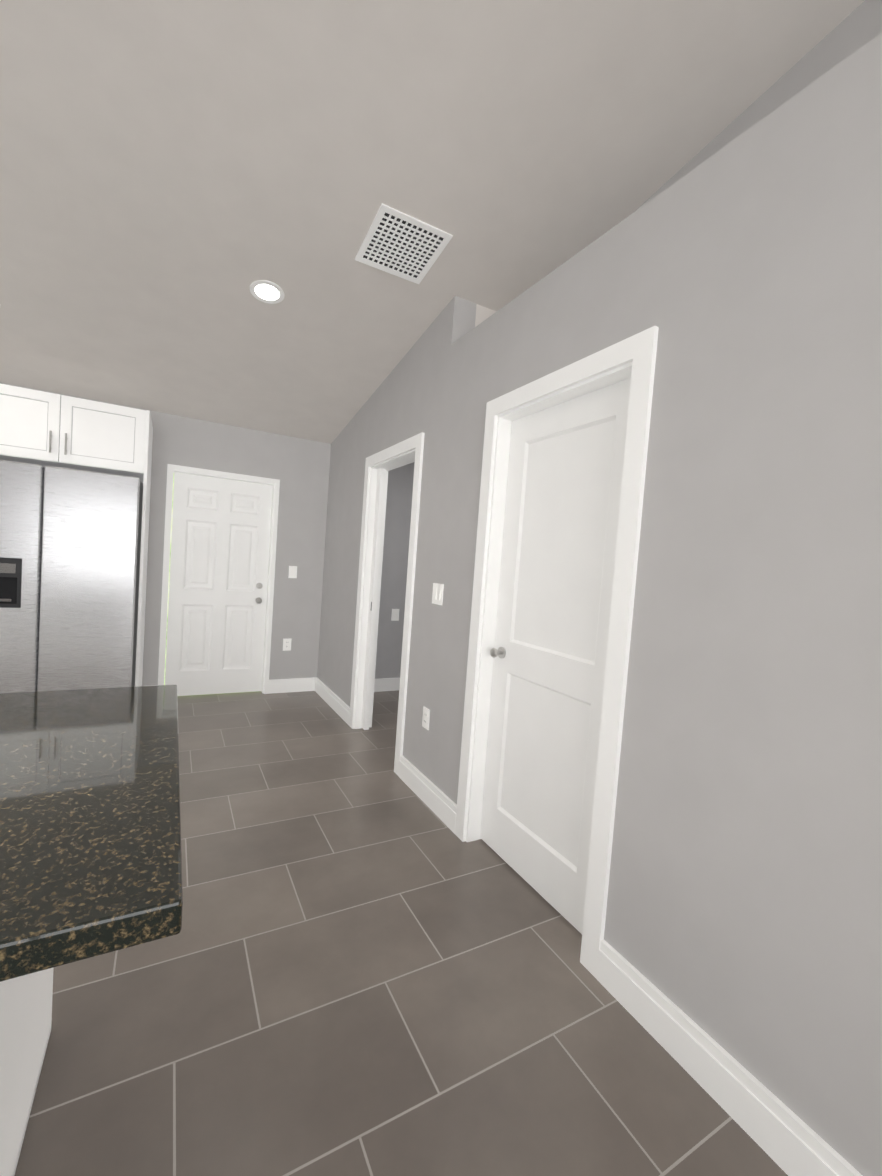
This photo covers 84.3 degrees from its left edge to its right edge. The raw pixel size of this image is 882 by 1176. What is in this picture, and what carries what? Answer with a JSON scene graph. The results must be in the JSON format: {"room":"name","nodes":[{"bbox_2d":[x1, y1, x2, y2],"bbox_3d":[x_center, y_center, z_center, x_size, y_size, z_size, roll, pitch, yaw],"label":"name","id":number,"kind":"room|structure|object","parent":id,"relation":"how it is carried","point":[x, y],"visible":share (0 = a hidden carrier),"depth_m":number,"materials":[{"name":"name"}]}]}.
{"room":"kitchen","nodes":[
{"label":"kitchen","id":0,"kind":"room"},
{"bbox_2d":[0,383,327,685],"bbox_3d":[-3.340,-1.216,3.522,5.040,4.250,0.140,3,3,-29],"label":"wall","id":1,"kind":"structure","parent":0,"point":[300,465],"depth_m":4.51,"materials":[{"name":"grey paint"}]},
{"bbox_2d":[0,384,151,483],"bbox_3d":[-2.649,-1.069,3.466,0.958,0.440,0.636,3,3,-29],"label":"upper cabinet","id":2,"kind":"object","parent":1,"relation":"attached to","point":[42,428],"depth_m":3.24,"materials":[{"name":"white wood"}]},
{"bbox_2d":[165,472,272,695],"bbox_3d":[-1.966,-0.003,4.339,0.798,1.927,0.104,3,3,-29],"label":"back door","id":3,"kind":"structure","parent":1,"relation":"in","point":[219,555],"depth_m":4.34,"materials":[{"name":"white wood"}]},
{"bbox_2d":[158,464,279,693],"bbox_3d":[-1.977,-0.024,4.363,0.900,1.990,0.158,3,3,-29],"label":"door frame","id":4,"kind":"structure","parent":1,"relation":"attached to","point":[171,468],"depth_m":4.26,"materials":[{"name":"white wood"}]},
{"bbox_2d":[283,638,291,650],"bbox_3d":[-1.460,0.537,4.621,0.075,0.115,0.007,3,3,-29],"label":"outlet","id":5,"kind":"object","parent":1,"relation":"attached to","point":[286,644],"visible":1,"depth_m":4.62,"materials":[{"name":"white plastic"}]},
{"bbox_2d":[268,677,313,693],"bbox_3d":[-1.435,0.933,4.664,0.415,0.130,0.015,3,3,-29],"label":"baseboard","id":6,"kind":"structure","parent":1,"relation":"attached to","point":[294,684],"depth_m":4.66,"materials":[{"name":"white wood"}]},
{"bbox_2d":[288,566,296,577],"bbox_3d":[-1.397,-0.150,4.595,0.075,0.115,0.010,3,3,-29],"label":"switch plate","id":7,"kind":"object","parent":1,"relation":"attached to","point":[292,571],"visible":1,"depth_m":4.59,"materials":[{"name":"white plastic"}]},
{"bbox_2d":[375,462,414,678],"bbox_3d":[0.304,-0.115,3.863,1.410,2.540,2.770,3,3,-29],"label":"wall","id":8,"kind":"structure","parent":0,"point":[395,557],"depth_m":4.90,"materials":[{"name":"grey paint"}]},
{"bbox_2d":[374,678,399,691],"bbox_3d":[-0.443,0.987,5.009,1.260,0.130,0.015,3,3,-29],"label":"baseboard","id":9,"kind":"structure","parent":8,"relation":"attached to","point":[386,684],"depth_m":4.93,"materials":[{"name":"white wood"}]},
{"bbox_2d":[391,609,398,620],"bbox_3d":[-0.462,0.272,4.937,0.080,0.120,0.014,3,3,-29],"label":"switch plate","id":10,"kind":"object","parent":8,"relation":"attached to","point":[395,615],"visible":1,"depth_m":4.93,"materials":[{"name":"white plastic"}]},
{"bbox_2d":[14,690,787,1175],"bbox_3d":[-0.710,1.316,0.070,7.840,0.100,9.200,3,3,-29],"label":"floor","id":11,"kind":"structure","parent":0,"point":[364,960],"depth_m":1.40,"materials":[{"name":"grey tile"}]},
{"bbox_2d":[0,973,52,1175],"bbox_3d":[-1.531,0.740,0.681,1.490,0.874,0.633,3,3,-29],"label":"kitchen island","id":12,"kind":"object","parent":11,"relation":"on","point":[26,1009],"depth_m":1.01,"materials":[{"name":"white wood"}]},
{"bbox_2d":[0,685,182,988],"bbox_3d":[-1.408,0.296,0.494,2.010,0.040,0.985,3,3,-29],"label":"island countertop","id":13,"kind":"structure","parent":12,"relation":"on","point":[91,856],"depth_m":0.69,"materials":[{"name":"black stone"}]},
{"bbox_2d":[0,460,142,692],"bbox_3d":[-2.688,0.081,3.440,0.926,1.765,0.745,3,3,-29],"label":"fridge","id":14,"kind":"object","parent":11,"relation":"on","point":[70,544],"visible":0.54,"depth_m":3.17,"materials":[{"name":"silver metal"}]},
{"bbox_2d":[0,0,864,443],"bbox_3d":[-1.084,-1.936,-0.415,6.460,1.638,9.200,3,3,-29],"label":"ceiling","id":15,"kind":"structure","parent":0,"point":[178,178],"depth_m":1.89,"materials":[{"name":"paint"}]},
{"bbox_2d":[250,280,283,303],"bbox_3d":[-0.930,-1.583,2.606,0.176,0.034,0.174,3,3,-29],"label":"recessed light","id":16,"kind":"object","parent":15,"relation":"in","point":[266,291],"visible":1,"depth_m":2.60,"materials":[{"name":"white plastic"}]},
{"bbox_2d":[355,203,452,283],"bbox_3d":[-0.184,-1.616,2.314,0.350,0.064,0.347,3,3,-29],"label":"ceiling vent","id":17,"kind":"object","parent":15,"relation":"in","point":[402,245],"visible":1,"depth_m":2.30,"materials":[{"name":"white plastic"}]},
{"bbox_2d":[316,0,881,1175],"bbox_3d":[1.285,-0.768,0.987,0.570,4.250,9.200,3,3,-29],"label":"wall","id":18,"kind":"structure","parent":0,"point":[738,261],"depth_m":1.27,"materials":[{"name":"grey paint"}]},
{"bbox_2d":[314,677,349,724],"bbox_3d":[-0.973,0.982,4.316,0.019,0.130,1.075,3,3,-29],"label":"baseboard","id":19,"kind":"structure","parent":18,"relation":"attached to","point":[338,705],"depth_m":4.25,"materials":[{"name":"white wood"}]},
{"bbox_2d":[361,468,385,729],"bbox_3d":[-0.521,0.095,3.731,0.040,1.993,0.072,3,3,-29],"label":"pocket door","id":20,"kind":"structure","parent":18,"relation":"in","point":[375,564],"depth_m":3.71,"materials":[{"name":"white wood"}]},
{"bbox_2d":[349,432,424,774],"bbox_3d":[-0.351,0.083,3.411,0.158,2.095,0.970,3,3,-29],"label":"door frame","id":21,"kind":"structure","parent":18,"relation":"attached to","point":[410,450],"depth_m":3.70,"materials":[{"name":"white wood"}]},
{"bbox_2d":[422,706,429,729],"bbox_3d":[-0.086,0.733,2.743,0.007,0.115,0.075,3,3,-29],"label":"electrical outlet plate","id":22,"kind":"object","parent":18,"relation":"attached to","point":[425,718],"visible":1,"depth_m":2.74,"materials":[{"name":"white plastic"}]},
{"bbox_2d":[398,755,456,833],"bbox_3d":[-0.086,1.121,2.700,0.019,0.130,0.685,3,3,-29],"label":"baseboard","id":23,"kind":"structure","parent":18,"relation":"attached to","point":[443,807],"depth_m":2.65,"materials":[{"name":"white wood"}]},
{"bbox_2d":[432,583,443,604],"bbox_3d":[-0.020,0.033,2.679,0.010,0.115,0.115,3,3,-29],"label":"switch plate","id":24,"kind":"object","parent":18,"relation":"attached to","point":[437,594],"visible":1,"depth_m":2.67,"materials":[{"name":"white plastic"}]},
{"bbox_2d":[480,378,630,933],"bbox_3d":[0.426,0.244,1.986,0.094,1.993,0.740,3,3,-29],"label":"closet door","id":25,"kind":"structure","parent":18,"relation":"in","point":[548,652],"depth_m":1.97,"materials":[{"name":"white wood"}]},
{"bbox_2d":[455,326,658,977],"bbox_3d":[0.432,0.205,1.986,0.158,2.095,0.920,3,3,-29],"label":"door frame","id":26,"kind":"structure","parent":18,"relation":"attached to","point":[632,358],"depth_m":1.65,"materials":[{"name":"white wood"}]},
{"bbox_2d":[596,939,862,1175],"bbox_3d":[1.750,1.409,-0.642,0.019,0.130,5.120,3,3,-29],"label":"baseboard","id":27,"kind":"structure","parent":18,"relation":"attached to","point":[780,1133],"depth_m":1.23,"materials":[{"name":"white wood"}]},
{"label":"outside","id":28,"kind":"structure","parent":0,"visible":0},
{"bbox_2d":[164,477,173,684],"bbox_3d":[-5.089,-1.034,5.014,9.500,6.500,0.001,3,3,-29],"label":"door frame","id":29,"kind":"structure","parent":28,"point":[169,576],"depth_m":6.04,"materials":[{"name":"white wood"}]}
]}

